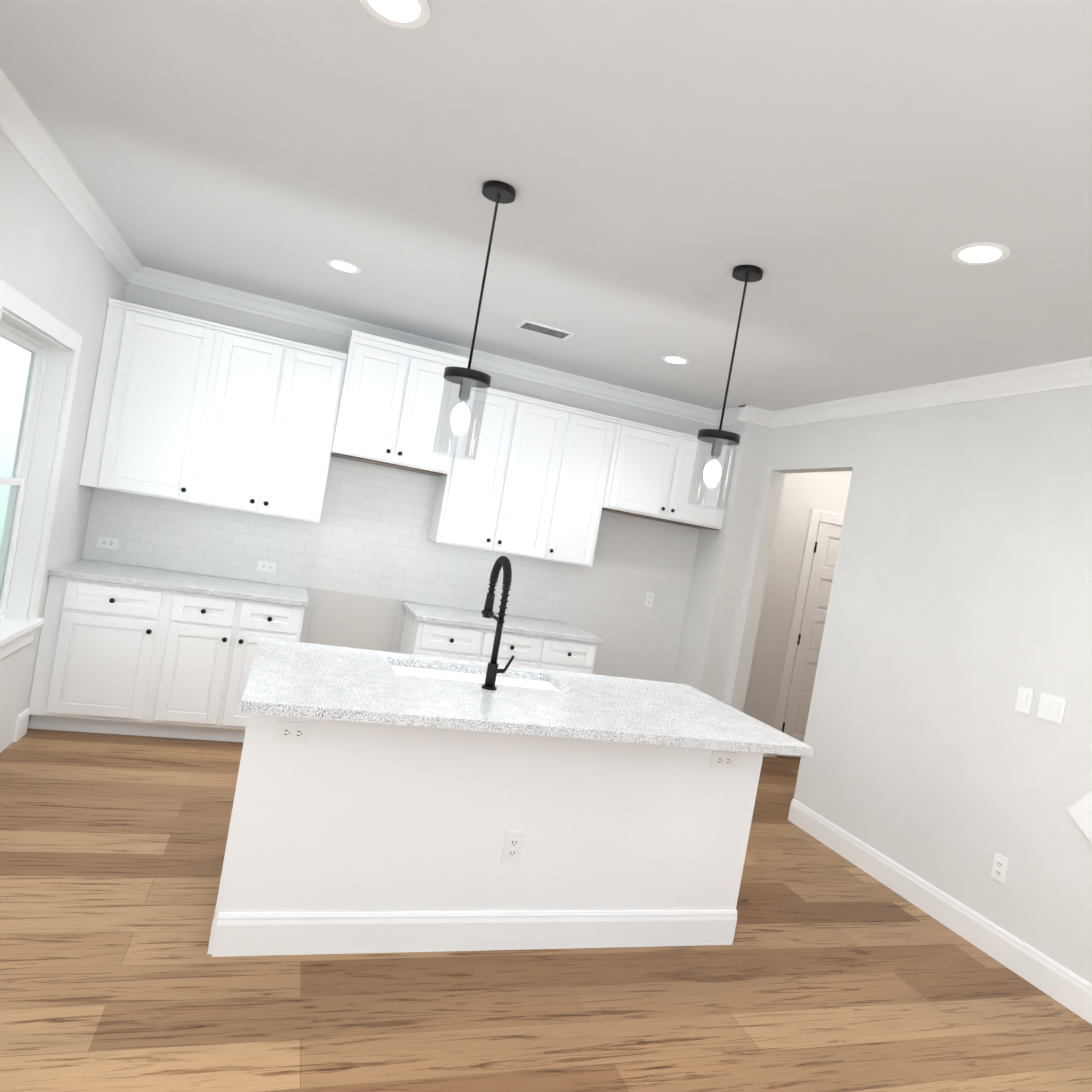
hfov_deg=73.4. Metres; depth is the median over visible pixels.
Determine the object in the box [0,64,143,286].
crown molding
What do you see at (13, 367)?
backdrop
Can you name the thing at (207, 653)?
base cabinet
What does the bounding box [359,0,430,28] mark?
recessed light
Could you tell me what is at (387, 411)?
upper cabinet
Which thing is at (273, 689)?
island countertop
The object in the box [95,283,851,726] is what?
wall
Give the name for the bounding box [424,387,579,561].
upper cabinet
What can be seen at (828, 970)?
floor
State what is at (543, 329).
ceiling vent
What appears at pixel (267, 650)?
island countertop
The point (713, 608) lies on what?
wall
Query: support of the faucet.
on the island countertop at (267, 650)
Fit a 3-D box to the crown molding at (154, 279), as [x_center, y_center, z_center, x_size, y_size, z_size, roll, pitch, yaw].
[-0.524,-1.329,5.181,4.130,0.104,0.090,9,1,-19]
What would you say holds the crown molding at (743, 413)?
attached to the wall at (713, 608)
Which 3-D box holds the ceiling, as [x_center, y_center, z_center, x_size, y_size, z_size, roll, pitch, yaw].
[2.248,-1.286,1.797,7.670,0.860,8.490,9,1,-19]
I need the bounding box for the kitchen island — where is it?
[207,714,762,956]
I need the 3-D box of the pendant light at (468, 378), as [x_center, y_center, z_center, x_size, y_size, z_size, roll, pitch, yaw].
[-0.249,-0.802,2.632,0.168,0.970,0.168,9,1,-19]
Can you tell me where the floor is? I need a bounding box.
[0,728,1091,1091]
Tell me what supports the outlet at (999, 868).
attached to the wall at (959, 611)
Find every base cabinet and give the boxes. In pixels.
[28,578,171,735]
[148,590,307,741]
[399,610,555,669]
[552,638,596,673]
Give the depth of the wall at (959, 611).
3.75 m
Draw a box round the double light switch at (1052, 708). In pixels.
[1037,692,1066,724]
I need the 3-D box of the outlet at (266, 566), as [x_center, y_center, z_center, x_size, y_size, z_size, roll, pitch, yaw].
[-1.858,0.138,4.874,0.115,0.070,0.009,9,1,-19]
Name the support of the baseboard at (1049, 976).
attached to the wall at (959, 611)
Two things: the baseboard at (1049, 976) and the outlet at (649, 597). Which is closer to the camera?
the baseboard at (1049, 976)
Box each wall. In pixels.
[0,132,126,752]
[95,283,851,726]
[673,422,771,702]
[724,386,1091,983]
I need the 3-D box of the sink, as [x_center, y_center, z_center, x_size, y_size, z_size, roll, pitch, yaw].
[-0.308,0.683,3.139,0.768,0.226,0.338,9,1,-19]
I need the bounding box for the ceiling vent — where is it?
[515,319,574,339]
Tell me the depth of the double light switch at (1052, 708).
3.26 m
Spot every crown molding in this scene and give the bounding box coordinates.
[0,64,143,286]
[144,266,715,425]
[712,405,759,426]
[756,356,1091,428]
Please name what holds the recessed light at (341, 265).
in the ceiling
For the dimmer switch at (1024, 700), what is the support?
attached to the wall at (959, 611)
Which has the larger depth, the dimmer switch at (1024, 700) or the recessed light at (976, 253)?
the dimmer switch at (1024, 700)
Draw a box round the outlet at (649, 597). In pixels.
[644,592,653,606]
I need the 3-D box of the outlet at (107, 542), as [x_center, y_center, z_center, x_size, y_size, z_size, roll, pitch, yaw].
[-2.733,-0.019,4.570,0.115,0.070,0.009,9,1,-19]
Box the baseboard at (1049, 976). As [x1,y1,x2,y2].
[788,799,1091,1023]
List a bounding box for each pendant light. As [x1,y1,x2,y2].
[432,180,515,458]
[687,265,762,508]
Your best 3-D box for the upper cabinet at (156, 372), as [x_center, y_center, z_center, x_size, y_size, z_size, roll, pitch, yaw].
[-2.372,-0.851,4.460,0.601,1.083,0.347,9,1,-19]
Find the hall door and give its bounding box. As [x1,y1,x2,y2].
[777,522,841,757]
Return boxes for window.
[0,279,82,658]
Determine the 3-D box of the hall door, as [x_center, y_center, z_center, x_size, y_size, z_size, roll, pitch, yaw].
[2.543,0.862,6.379,0.826,2.040,0.113,9,1,-19]
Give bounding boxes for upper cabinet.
[79,298,223,505]
[196,325,347,525]
[328,333,467,477]
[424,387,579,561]
[556,409,619,566]
[604,419,737,529]
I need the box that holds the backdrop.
[0,336,30,547]
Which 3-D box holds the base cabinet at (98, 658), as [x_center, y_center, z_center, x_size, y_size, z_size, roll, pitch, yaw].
[-2.585,0.612,4.354,0.591,0.874,0.618,9,1,-19]
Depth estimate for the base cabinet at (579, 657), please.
4.97 m
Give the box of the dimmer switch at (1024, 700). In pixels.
[1015,686,1033,714]
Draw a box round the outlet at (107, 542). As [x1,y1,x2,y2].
[97,536,118,549]
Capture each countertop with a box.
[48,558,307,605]
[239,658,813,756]
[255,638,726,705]
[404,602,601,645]
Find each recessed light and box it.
[326,259,360,272]
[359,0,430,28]
[661,355,689,363]
[951,242,1010,264]
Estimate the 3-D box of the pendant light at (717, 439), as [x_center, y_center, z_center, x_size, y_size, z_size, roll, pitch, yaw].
[0.736,-0.637,2.973,0.168,0.970,0.168,9,1,-19]
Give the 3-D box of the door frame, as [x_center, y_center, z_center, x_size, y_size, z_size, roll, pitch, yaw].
[2.531,0.818,6.459,1.020,2.145,0.140,9,1,-19]
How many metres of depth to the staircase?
3.06 m
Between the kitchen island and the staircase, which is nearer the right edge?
the staircase
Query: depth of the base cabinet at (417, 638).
4.77 m
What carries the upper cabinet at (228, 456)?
attached to the wall at (635, 559)
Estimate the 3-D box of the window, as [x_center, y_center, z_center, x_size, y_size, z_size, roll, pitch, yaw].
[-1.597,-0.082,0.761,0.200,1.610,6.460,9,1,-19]
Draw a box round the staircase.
[1067,791,1091,842]
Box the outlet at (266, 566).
[257,560,276,572]
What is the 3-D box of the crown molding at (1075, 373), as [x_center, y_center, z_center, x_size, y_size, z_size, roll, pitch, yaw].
[2.926,-0.680,1.852,0.100,0.104,7.840,9,1,-19]
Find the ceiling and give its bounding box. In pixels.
[0,0,1091,410]
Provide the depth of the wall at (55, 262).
3.69 m
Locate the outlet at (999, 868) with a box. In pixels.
[991,853,1009,883]
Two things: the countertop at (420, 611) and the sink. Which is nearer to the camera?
the sink
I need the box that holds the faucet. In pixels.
[481,556,514,689]
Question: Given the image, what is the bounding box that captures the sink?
[391,662,562,689]
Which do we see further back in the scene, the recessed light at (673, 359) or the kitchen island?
the recessed light at (673, 359)
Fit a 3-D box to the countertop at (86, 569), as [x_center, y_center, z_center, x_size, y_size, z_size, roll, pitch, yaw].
[-2.151,0.223,4.462,1.349,0.035,0.633,9,1,-19]
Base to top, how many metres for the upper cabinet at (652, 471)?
0.645 m
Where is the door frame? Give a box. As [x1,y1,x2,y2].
[767,509,843,757]
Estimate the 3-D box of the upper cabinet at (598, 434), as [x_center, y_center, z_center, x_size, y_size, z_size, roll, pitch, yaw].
[0.162,-0.427,5.338,0.458,1.083,0.347,9,1,-19]

